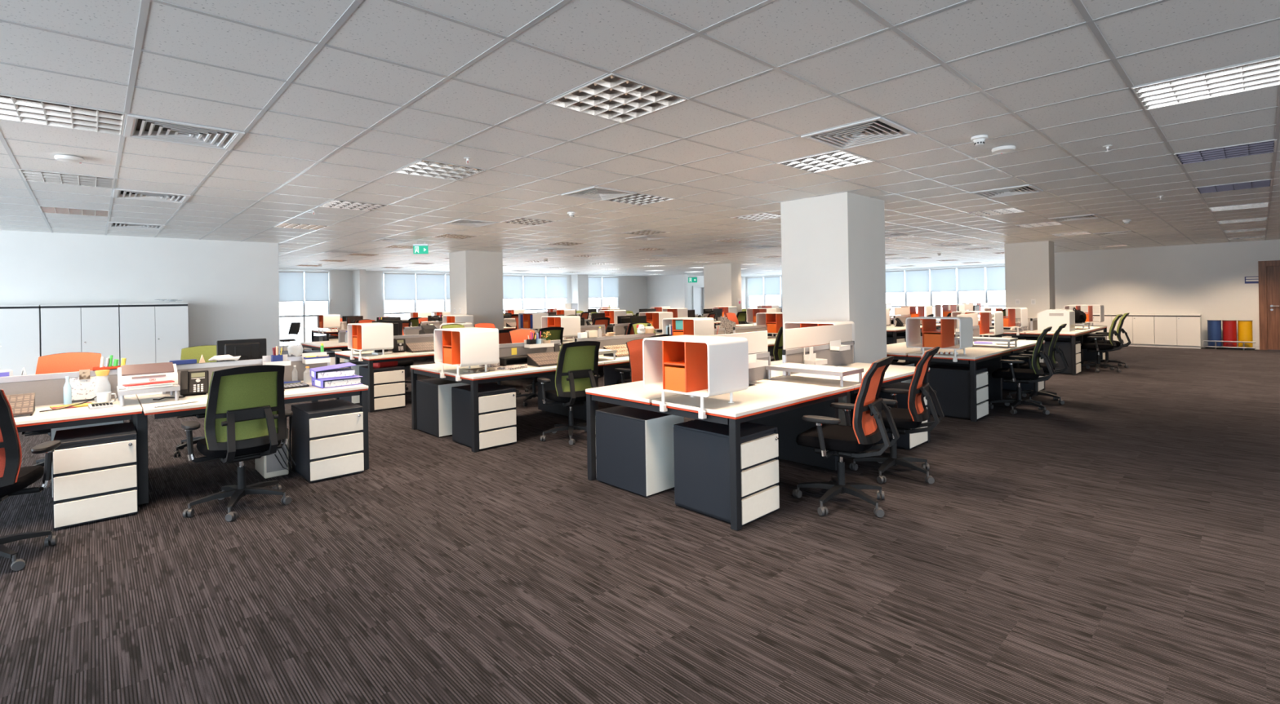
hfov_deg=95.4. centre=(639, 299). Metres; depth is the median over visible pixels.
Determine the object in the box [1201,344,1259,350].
baseboard
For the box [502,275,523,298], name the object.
roller blind
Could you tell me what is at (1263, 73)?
ceiling light
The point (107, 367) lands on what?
tray
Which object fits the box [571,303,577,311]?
box file
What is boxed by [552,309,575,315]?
cube
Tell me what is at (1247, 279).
door sign
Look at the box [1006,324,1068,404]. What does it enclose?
office chair
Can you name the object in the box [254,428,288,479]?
computer tower
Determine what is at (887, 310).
cube
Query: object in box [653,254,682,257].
ceiling vent
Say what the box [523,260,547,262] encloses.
ceiling light
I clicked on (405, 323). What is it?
office chair
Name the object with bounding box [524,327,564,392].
office chair
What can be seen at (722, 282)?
column
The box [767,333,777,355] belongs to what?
pedestal
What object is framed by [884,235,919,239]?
ceiling light
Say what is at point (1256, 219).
ceiling light
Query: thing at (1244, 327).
recycling bin
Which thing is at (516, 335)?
office chair
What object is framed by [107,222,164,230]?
ceiling vent
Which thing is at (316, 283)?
roller blind
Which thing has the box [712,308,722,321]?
monitor
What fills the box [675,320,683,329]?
box
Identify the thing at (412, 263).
ceiling light
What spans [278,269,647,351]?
wall
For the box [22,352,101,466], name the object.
office chair
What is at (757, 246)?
ceiling vent
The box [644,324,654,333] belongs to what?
basket
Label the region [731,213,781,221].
ceiling light
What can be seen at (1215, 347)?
stand
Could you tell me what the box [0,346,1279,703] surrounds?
floor
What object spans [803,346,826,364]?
tray
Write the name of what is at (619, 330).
desk
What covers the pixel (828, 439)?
office chair
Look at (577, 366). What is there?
office chair
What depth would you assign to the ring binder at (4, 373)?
4.62 m
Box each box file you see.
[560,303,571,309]
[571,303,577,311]
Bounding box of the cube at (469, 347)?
[434,327,498,381]
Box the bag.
[1072,307,1086,322]
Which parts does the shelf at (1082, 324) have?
frame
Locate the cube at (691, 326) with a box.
[662,317,714,336]
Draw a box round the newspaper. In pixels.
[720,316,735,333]
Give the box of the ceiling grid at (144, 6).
[0,0,1279,276]
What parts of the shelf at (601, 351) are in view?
frame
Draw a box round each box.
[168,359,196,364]
[303,355,317,359]
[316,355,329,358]
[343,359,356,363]
[373,360,398,368]
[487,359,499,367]
[577,332,586,338]
[585,330,597,337]
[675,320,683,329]
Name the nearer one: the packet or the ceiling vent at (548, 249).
the packet
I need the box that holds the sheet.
[69,376,105,400]
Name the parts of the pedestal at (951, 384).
drawer, drawer, drawer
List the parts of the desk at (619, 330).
divider rail, divider panel, panel, divider rail, divider panel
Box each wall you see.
[0,223,279,355]
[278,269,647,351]
[646,274,746,310]
[745,264,1004,309]
[1053,239,1279,346]
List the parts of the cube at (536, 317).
insert drawer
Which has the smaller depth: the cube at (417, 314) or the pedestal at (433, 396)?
the pedestal at (433, 396)
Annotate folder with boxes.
[122,380,174,386]
[973,342,992,344]
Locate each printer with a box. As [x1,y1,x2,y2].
[117,362,177,389]
[440,322,472,328]
[1037,309,1075,332]
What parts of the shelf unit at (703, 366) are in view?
post, insert drawer, post, post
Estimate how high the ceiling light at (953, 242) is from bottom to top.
0.090 m
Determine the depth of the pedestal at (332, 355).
10.30 m
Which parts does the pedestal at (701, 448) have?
drawer, drawer, drawer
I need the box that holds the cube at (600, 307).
[599,306,617,308]
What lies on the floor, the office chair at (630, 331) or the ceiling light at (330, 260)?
the office chair at (630, 331)
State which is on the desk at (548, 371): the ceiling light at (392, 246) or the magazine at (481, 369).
the magazine at (481, 369)
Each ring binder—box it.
[310,362,356,379]
[311,374,363,388]
[520,315,522,328]
[529,315,532,328]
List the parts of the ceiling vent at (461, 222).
diffuser blade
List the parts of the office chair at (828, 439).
leg, armrest, leg, leg, seat, lift rod, armrest, leg, leg, frame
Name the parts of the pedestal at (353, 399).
panel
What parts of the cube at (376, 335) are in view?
post, insert drawer, post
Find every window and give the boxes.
[279,271,329,347]
[382,272,566,316]
[588,276,617,308]
[748,265,1005,310]
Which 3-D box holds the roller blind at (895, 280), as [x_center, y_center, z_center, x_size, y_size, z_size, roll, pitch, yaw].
[11.481,-0.812,26.414,0.049,1.000,1.005,-1,0,-43]
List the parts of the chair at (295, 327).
seat, backrest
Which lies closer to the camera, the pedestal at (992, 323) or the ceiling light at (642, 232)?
the ceiling light at (642, 232)
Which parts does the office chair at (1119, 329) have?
leg, seat, leg, frame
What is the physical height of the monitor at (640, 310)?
0.383 m
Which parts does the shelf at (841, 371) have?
leg, frame, leg, leg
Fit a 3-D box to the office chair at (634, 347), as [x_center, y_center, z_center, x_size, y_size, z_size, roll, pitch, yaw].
[0.204,0.929,5.825,0.674,1.045,0.680,-1,0,-21]
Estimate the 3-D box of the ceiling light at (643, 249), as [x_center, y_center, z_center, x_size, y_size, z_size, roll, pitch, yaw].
[0.228,-1.214,13.546,0.596,0.090,0.596,-1,0,-43]
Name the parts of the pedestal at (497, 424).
drawer, drawer, drawer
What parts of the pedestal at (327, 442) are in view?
drawer, drawer, drawer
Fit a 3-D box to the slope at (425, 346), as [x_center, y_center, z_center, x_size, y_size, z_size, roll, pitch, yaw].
[-3.217,0.710,8.725,0.480,0.125,0.280,-1,0,-40]
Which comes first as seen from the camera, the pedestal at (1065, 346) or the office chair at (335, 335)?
the pedestal at (1065, 346)
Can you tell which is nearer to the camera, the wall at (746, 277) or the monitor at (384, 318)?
the monitor at (384, 318)
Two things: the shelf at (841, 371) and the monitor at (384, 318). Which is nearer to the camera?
the shelf at (841, 371)
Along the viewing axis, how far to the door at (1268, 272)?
13.90 m
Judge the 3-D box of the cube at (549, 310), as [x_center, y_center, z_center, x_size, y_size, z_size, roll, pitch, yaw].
[-3.056,0.581,21.348,0.445,0.507,0.620,-1,0,-43]
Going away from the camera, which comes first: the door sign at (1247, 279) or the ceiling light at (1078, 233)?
the ceiling light at (1078, 233)
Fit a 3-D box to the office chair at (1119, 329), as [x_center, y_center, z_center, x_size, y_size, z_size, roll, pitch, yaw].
[9.092,0.781,11.278,0.674,1.045,0.680,-1,0,-39]
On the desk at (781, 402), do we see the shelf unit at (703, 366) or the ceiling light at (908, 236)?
the shelf unit at (703, 366)
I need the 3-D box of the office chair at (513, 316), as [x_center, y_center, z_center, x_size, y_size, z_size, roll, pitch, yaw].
[-4.220,1.003,19.367,0.673,1.045,0.680,-1,0,-12]
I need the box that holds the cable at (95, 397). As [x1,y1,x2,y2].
[39,396,96,412]
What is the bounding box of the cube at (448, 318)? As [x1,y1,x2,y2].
[442,315,473,327]
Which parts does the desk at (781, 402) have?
leg, edge trim, leg, edge trim, divider panel, divider rail, panel, divider rail, divider panel, edge trim, leg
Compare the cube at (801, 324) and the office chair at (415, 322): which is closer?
the cube at (801, 324)
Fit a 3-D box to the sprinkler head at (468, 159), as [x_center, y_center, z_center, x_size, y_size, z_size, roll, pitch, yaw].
[-1.392,-1.118,4.705,0.060,0.047,0.060,-1,0,-43]
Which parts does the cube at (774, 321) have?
insert drawer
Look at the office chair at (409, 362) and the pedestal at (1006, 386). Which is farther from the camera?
the office chair at (409, 362)
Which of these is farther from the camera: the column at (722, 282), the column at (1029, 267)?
the column at (722, 282)
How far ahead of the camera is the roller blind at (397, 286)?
21.21 m
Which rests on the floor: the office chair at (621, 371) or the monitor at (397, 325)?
the office chair at (621, 371)
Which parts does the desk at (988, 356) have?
edge trim, panel, edge trim, divider rail, divider panel, leg, leg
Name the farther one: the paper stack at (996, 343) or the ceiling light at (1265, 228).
the ceiling light at (1265, 228)
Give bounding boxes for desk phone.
[180,370,208,396]
[392,338,405,352]
[553,344,561,351]
[586,320,592,325]
[605,324,613,333]
[623,325,627,335]
[895,318,904,327]
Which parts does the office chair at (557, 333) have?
frame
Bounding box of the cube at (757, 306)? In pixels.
[756,305,778,308]
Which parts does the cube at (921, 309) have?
insert drawer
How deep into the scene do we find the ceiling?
3.78 m
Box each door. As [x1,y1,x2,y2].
[692,285,704,315]
[1257,260,1279,350]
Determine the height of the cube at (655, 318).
0.507 m
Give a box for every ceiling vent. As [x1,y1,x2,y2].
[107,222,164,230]
[112,188,191,203]
[124,114,244,151]
[325,250,362,253]
[372,238,417,243]
[442,218,498,226]
[537,248,574,251]
[561,186,636,200]
[625,235,669,240]
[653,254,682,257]
[741,245,777,248]
[800,116,916,151]
[884,233,908,237]
[884,257,906,259]
[937,243,969,247]
[969,184,1043,199]
[1048,213,1102,222]
[1093,231,1135,235]
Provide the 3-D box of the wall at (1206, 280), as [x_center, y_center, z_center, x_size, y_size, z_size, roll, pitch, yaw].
[17.799,-0.302,15.482,6.250,2.920,10.200,-1,0,-43]
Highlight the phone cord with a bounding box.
[152,396,185,400]
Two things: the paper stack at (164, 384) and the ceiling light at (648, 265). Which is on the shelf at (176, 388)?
the paper stack at (164, 384)
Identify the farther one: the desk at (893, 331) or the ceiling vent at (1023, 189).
the desk at (893, 331)
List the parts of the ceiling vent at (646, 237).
diffuser blade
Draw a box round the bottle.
[63,376,71,404]
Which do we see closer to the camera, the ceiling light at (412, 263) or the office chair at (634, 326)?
the office chair at (634, 326)
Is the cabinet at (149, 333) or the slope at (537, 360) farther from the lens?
the cabinet at (149, 333)
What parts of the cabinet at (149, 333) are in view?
door, door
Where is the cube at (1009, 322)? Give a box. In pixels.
[983,307,1027,335]
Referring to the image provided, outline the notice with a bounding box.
[737,298,742,310]
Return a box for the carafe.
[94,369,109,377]
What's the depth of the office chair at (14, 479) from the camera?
3.27 m
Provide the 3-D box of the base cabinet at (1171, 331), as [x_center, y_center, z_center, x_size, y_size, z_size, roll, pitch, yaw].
[13.758,0.803,14.896,0.450,0.845,0.858,-1,0,-43]
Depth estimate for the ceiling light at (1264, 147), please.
4.98 m
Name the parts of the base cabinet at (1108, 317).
door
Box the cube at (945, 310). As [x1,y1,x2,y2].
[934,304,964,316]
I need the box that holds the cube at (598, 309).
[597,308,619,313]
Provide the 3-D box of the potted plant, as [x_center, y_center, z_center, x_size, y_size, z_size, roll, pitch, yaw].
[-1.116,0.471,7.011,0.140,0.178,0.142,-1,0,-43]
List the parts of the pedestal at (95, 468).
drawer, drawer, drawer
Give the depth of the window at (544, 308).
22.47 m
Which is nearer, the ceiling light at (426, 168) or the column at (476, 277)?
the ceiling light at (426, 168)
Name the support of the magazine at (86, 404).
on the desk at (48, 388)
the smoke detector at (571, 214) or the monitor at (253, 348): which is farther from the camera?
the smoke detector at (571, 214)
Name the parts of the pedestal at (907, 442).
drawer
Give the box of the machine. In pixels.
[418,324,440,334]
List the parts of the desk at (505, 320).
divider panel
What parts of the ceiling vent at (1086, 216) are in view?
diffuser blade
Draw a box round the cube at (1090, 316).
[1064,305,1104,326]
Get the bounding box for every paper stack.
[124,382,173,391]
[144,400,197,408]
[605,332,614,336]
[995,342,1014,345]
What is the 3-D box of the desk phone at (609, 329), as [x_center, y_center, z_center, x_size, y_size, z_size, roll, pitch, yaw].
[-0.640,0.630,12.079,0.185,0.199,0.201,-1,0,-43]
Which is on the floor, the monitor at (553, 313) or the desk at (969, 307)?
the desk at (969, 307)
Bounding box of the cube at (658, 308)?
[650,306,670,311]
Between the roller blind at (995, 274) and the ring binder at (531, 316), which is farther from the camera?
the roller blind at (995, 274)
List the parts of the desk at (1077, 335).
divider rail, divider panel, panel, edge trim, leg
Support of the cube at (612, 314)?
on the desk at (585, 320)
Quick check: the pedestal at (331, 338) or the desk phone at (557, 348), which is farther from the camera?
the pedestal at (331, 338)
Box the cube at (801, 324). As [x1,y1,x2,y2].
[783,320,854,350]
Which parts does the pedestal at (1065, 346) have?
drawer, drawer, drawer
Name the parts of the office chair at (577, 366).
armrest, leg, leg, seat, leg, frame, leg, leg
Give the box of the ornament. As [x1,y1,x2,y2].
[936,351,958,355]
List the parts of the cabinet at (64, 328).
door, door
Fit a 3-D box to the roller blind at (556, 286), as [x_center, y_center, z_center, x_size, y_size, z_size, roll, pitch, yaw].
[-3.712,-0.558,25.962,1.113,1.000,0.049,-1,0,-43]
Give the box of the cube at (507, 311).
[504,309,524,314]
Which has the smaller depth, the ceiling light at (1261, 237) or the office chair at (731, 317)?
the ceiling light at (1261, 237)
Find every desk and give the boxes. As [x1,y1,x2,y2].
[0,354,368,505]
[299,325,439,377]
[311,319,408,351]
[334,328,531,413]
[342,320,442,360]
[410,333,655,453]
[503,318,515,329]
[534,319,591,334]
[562,323,662,371]
[576,312,591,319]
[585,324,930,531]
[694,314,748,325]
[714,324,776,354]
[735,308,781,356]
[886,306,940,343]
[886,313,1044,422]
[936,303,994,337]
[979,317,1106,375]
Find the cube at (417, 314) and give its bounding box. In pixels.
[409,311,431,318]
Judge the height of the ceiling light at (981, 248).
0.090 m
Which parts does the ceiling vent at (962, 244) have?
diffuser blade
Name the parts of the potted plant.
pot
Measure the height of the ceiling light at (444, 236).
0.090 m
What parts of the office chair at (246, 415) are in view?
armrest, leg, leg, leg, seat, lift rod, frame, leg, leg, armrest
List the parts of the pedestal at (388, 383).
drawer, drawer, drawer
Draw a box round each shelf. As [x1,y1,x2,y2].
[116,384,180,406]
[598,348,617,359]
[765,362,863,386]
[954,336,1017,348]
[1075,322,1090,329]
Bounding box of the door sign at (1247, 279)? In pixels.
[1244,276,1258,284]
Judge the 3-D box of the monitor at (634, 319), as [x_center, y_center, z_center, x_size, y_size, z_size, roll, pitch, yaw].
[-0.043,0.528,11.968,0.440,0.383,0.180,-1,0,-43]
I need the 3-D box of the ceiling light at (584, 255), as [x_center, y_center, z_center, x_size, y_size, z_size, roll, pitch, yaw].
[-1.400,-1.187,15.279,0.596,0.090,0.596,-1,0,-43]
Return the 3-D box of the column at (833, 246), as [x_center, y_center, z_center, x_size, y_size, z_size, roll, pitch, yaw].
[2.396,0.100,7.180,0.940,2.630,0.870,-1,0,-43]
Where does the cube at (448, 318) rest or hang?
on the desk at (341, 344)
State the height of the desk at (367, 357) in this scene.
0.972 m
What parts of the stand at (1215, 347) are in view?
rail, rail, plate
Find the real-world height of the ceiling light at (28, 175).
0.090 m
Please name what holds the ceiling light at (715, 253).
attached to the ceiling
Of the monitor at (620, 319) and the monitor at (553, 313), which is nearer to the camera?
the monitor at (620, 319)
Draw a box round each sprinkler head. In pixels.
[463,157,471,164]
[1102,145,1112,152]
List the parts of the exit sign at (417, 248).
panel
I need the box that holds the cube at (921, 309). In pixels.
[900,306,933,320]
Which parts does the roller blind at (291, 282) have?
rail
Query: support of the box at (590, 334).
on the desk at (548, 371)
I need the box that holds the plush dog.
[636,324,645,333]
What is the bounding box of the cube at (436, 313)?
[433,311,450,315]
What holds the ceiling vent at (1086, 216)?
in the ceiling
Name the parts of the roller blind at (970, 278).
rail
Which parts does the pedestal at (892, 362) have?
panel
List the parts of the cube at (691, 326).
insert drawer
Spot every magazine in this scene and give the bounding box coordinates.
[49,402,92,409]
[462,367,495,373]
[497,364,527,370]
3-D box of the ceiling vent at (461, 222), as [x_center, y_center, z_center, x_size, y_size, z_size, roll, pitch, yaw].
[-2.485,-1.151,8.552,0.592,0.066,0.592,-1,0,-43]
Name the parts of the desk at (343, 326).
leg, leg, divider panel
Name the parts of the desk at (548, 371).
leg, edge trim, leg, divider rail, divider panel, edge trim, panel, divider rail, edge trim, divider panel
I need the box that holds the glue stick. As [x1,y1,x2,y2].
[320,343,324,352]
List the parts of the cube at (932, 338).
insert drawer, post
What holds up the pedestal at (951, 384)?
on the floor
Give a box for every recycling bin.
[1207,320,1221,346]
[1222,320,1236,346]
[1237,320,1253,347]
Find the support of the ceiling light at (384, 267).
attached to the ceiling
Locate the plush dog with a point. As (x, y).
(641, 327)
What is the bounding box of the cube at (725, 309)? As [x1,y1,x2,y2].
[713,306,737,318]
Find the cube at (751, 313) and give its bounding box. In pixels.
[746,308,776,325]
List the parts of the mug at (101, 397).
handle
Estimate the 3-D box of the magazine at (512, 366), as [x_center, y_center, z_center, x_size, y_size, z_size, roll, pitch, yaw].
[-1.370,0.731,6.277,0.210,0.022,0.287,-1,0,30]
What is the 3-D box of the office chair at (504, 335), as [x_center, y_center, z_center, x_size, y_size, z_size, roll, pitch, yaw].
[-2.169,0.969,8.940,0.673,1.045,0.680,-1,0,-24]
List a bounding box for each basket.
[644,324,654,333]
[1013,318,1030,330]
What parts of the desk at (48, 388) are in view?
divider rail, divider panel, edge trim, panel, divider rail, divider panel, edge trim, leg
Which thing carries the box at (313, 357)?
on the tray at (322, 353)
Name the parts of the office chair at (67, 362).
seat, frame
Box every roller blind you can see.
[278,271,303,302]
[304,271,328,302]
[383,272,415,300]
[415,273,444,300]
[445,274,449,299]
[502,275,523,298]
[523,275,546,298]
[546,275,567,298]
[588,276,602,297]
[601,276,617,297]
[747,276,763,295]
[764,275,780,295]
[885,270,904,293]
[905,269,929,292]
[930,267,956,292]
[957,266,985,291]
[986,265,1004,290]
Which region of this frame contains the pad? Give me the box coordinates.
[371,351,391,355]
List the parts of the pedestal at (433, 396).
panel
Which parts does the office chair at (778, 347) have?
frame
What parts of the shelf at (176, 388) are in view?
leg, frame, leg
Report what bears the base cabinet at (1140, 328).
on the floor
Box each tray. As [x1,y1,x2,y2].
[92,355,126,370]
[92,365,119,370]
[262,354,290,365]
[302,351,330,364]
[421,324,437,329]
[524,338,554,348]
[748,353,768,368]
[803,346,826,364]
[830,340,850,351]
[955,328,959,335]
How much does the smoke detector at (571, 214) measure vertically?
0.062 m
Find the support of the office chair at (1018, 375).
on the floor
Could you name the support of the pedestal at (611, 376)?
on the floor
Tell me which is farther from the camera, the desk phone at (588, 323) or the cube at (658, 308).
the cube at (658, 308)
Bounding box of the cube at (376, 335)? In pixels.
[346,322,393,361]
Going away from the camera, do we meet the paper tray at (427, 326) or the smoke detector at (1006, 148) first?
the smoke detector at (1006, 148)
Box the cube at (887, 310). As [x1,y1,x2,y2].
[885,308,889,324]
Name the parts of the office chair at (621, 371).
armrest, seat, frame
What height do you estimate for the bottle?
0.210 m
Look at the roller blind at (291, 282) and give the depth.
18.84 m
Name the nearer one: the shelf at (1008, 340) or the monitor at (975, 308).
the shelf at (1008, 340)
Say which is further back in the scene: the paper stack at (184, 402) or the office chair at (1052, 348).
the office chair at (1052, 348)
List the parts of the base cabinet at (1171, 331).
door, door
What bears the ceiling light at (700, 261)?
attached to the ceiling
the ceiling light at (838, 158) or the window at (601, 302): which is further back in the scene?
the window at (601, 302)
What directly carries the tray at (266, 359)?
attached to the desk at (48, 388)
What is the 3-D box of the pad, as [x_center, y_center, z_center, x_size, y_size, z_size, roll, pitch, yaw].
[-3.715,0.769,8.380,0.160,0.024,0.220,-1,0,35]
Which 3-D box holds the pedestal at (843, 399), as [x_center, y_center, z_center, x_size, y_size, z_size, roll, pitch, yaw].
[1.890,1.138,6.405,0.420,0.572,0.603,-1,0,-43]
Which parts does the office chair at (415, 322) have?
frame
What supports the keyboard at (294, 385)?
on the desk at (48, 388)
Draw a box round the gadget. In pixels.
[374,349,388,352]
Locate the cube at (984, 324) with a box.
[951,311,1003,337]
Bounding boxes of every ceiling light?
[0,94,126,135]
[18,168,115,188]
[38,205,110,217]
[274,222,328,230]
[296,264,319,266]
[319,200,388,211]
[319,259,347,262]
[346,253,377,256]
[381,266,400,268]
[384,244,413,248]
[395,160,488,181]
[411,262,434,264]
[431,233,477,239]
[499,217,555,225]
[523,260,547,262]
[546,73,688,123]
[546,241,585,245]
[547,266,563,268]
[575,254,602,257]
[588,262,609,264]
[606,193,674,205]
[623,230,670,235]
[635,248,665,250]
[642,257,666,260]
[647,265,663,266]
[694,261,716,262]
[702,252,732,254]
[711,238,751,242]
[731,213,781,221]
[743,263,763,265]
[754,256,781,257]
[777,150,875,173]
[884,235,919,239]
[906,257,931,258]
[927,241,960,245]
[963,247,995,250]
[968,207,1026,216]
[1015,222,1063,227]
[1049,231,1091,236]
[1096,244,1128,248]
[1131,56,1279,110]
[1173,139,1276,164]
[1195,179,1272,193]
[1208,202,1269,212]
[1216,217,1267,224]
[1222,227,1266,233]
[1227,235,1266,239]
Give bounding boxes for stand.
[199,355,205,363]
[1204,340,1256,350]
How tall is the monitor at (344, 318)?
0.383 m
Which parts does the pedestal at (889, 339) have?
drawer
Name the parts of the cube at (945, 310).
insert drawer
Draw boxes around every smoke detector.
[53,155,84,163]
[567,212,575,217]
[970,134,987,146]
[991,145,1015,154]
[1122,219,1131,223]
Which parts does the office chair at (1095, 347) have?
leg, armrest, seat, leg, frame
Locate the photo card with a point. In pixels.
(83, 374)
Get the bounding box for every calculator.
[88,401,113,409]
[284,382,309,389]
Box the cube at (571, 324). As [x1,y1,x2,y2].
[541,315,580,341]
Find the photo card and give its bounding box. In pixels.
[79,369,89,379]
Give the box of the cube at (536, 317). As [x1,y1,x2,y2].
[518,312,548,331]
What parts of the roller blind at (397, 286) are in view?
rail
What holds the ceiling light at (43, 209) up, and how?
attached to the ceiling
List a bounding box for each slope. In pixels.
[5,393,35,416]
[405,342,434,352]
[506,322,515,327]
[527,351,559,367]
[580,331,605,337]
[603,344,628,357]
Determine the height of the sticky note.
0.080 m
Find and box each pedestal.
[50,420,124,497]
[52,422,137,529]
[291,399,364,482]
[302,350,335,353]
[313,335,334,350]
[322,336,342,351]
[326,352,344,365]
[338,361,368,404]
[359,365,404,411]
[416,377,471,437]
[451,382,516,450]
[595,405,684,497]
[604,365,630,386]
[673,419,779,526]
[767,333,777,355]
[838,395,846,426]
[849,382,928,449]
[886,335,905,362]
[889,361,914,383]
[928,364,988,419]
[984,323,1005,337]
[1001,351,1044,391]
[1044,340,1080,373]
[1083,333,1106,362]
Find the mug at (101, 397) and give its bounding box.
[96,391,116,403]
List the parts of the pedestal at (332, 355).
drawer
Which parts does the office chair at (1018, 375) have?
leg, armrest, seat, leg, leg, leg, frame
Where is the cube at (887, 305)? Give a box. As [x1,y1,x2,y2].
[885,303,891,314]
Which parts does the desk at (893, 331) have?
leg, panel, divider rail, divider panel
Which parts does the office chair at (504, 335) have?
frame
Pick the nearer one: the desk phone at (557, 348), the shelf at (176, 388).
the shelf at (176, 388)
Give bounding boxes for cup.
[271,346,283,362]
[438,314,442,321]
[526,331,536,344]
[535,331,541,344]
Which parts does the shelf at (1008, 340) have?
frame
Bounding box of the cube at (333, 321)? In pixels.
[316,314,340,333]
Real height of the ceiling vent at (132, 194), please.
0.066 m
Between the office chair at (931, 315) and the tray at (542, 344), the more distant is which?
the office chair at (931, 315)
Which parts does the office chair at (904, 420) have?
leg, armrest, leg, leg, armrest, seat, leg, leg, frame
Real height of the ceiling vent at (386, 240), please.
0.066 m
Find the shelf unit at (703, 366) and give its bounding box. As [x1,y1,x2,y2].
[642,334,748,419]
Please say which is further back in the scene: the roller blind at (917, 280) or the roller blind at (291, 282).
the roller blind at (917, 280)
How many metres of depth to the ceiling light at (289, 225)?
8.64 m
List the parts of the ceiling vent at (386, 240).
diffuser blade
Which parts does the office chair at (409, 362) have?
seat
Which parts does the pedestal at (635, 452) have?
panel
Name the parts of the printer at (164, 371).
lid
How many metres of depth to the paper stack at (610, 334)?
7.78 m
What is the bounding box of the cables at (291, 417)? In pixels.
[274,416,295,471]
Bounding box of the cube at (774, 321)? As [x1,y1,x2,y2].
[755,312,782,336]
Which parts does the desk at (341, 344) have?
leg, edge trim, divider rail, divider panel, panel, divider rail, divider panel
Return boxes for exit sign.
[413,241,428,253]
[688,276,697,282]
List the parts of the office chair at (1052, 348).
leg, armrest, leg, seat, leg, leg, frame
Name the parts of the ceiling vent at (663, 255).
diffuser blade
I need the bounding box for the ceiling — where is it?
[0,0,1279,276]
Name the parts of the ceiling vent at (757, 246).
diffuser blade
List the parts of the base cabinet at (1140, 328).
door, door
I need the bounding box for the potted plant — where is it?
[541,331,551,343]
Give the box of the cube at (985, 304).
[961,302,988,315]
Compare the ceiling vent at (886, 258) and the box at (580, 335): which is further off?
the ceiling vent at (886, 258)
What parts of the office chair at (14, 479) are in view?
leg, frame, seat, leg, armrest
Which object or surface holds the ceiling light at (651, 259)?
attached to the ceiling
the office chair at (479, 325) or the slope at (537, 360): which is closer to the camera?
the slope at (537, 360)
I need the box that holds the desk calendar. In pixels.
[20,368,26,375]
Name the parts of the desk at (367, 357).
leg, leg, edge trim, divider panel, divider rail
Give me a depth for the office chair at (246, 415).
4.06 m
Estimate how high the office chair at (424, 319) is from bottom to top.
1.045 m
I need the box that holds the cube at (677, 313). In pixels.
[662,308,688,318]
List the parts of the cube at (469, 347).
post, insert drawer, post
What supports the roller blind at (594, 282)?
attached to the window at (601, 302)
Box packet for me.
[208,355,240,360]
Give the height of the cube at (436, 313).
0.507 m
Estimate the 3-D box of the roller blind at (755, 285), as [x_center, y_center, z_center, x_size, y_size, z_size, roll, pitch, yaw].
[6.330,-0.726,31.900,0.049,1.000,1.005,-1,0,-43]
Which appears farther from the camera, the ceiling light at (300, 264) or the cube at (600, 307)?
the cube at (600, 307)
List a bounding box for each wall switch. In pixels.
[1015,299,1019,304]
[1031,299,1035,304]
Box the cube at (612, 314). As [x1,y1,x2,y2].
[599,310,626,324]
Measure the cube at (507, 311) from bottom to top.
0.507 m
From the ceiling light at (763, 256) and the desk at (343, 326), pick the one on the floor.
the desk at (343, 326)
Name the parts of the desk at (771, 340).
divider panel, divider rail, divider rail, divider panel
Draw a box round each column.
[448,250,503,330]
[703,263,742,328]
[780,191,886,419]
[1004,240,1055,337]
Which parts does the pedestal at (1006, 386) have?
drawer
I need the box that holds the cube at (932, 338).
[905,316,973,362]
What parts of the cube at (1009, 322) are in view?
insert drawer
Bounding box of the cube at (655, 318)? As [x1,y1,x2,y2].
[639,311,672,333]
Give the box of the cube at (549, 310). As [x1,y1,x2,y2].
[546,308,566,312]
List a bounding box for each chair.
[0,390,61,571]
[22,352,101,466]
[173,345,216,457]
[181,364,293,521]
[280,322,301,356]
[329,318,342,336]
[358,320,375,323]
[397,330,413,390]
[402,320,411,328]
[408,317,422,327]
[417,317,427,323]
[441,324,464,328]
[474,323,495,328]
[497,328,521,395]
[508,329,537,406]
[511,314,518,318]
[515,317,519,328]
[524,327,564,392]
[537,341,599,445]
[580,311,589,319]
[591,317,610,328]
[614,334,671,384]
[626,311,633,315]
[626,322,649,335]
[626,338,644,382]
[631,323,654,334]
[706,312,716,328]
[725,312,738,324]
[736,311,746,324]
[757,326,782,361]
[791,355,899,517]
[848,346,944,484]
[904,314,934,342]
[988,326,1054,414]
[989,309,1005,337]
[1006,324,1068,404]
[1080,314,1124,373]
[1085,312,1131,368]
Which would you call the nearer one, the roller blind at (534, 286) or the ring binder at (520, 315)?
the ring binder at (520, 315)
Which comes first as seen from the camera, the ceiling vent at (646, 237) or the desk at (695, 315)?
the ceiling vent at (646, 237)
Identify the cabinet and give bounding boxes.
[0,305,41,376]
[40,303,119,366]
[118,302,188,366]
[1085,314,1111,340]
[1111,314,1155,346]
[1154,314,1201,349]
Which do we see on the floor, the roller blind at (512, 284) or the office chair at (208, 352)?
the office chair at (208, 352)
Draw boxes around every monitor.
[216,338,266,362]
[342,315,352,321]
[346,315,363,325]
[371,320,402,336]
[382,317,400,320]
[427,315,444,321]
[504,313,511,318]
[545,311,555,316]
[580,317,584,325]
[587,308,596,312]
[591,313,604,322]
[617,315,633,324]
[630,315,646,324]
[639,308,648,312]
[646,308,656,311]
[687,310,694,317]
[702,308,712,314]
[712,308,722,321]
[973,305,978,318]
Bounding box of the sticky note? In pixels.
[511,347,516,355]
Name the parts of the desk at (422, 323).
divider rail, divider panel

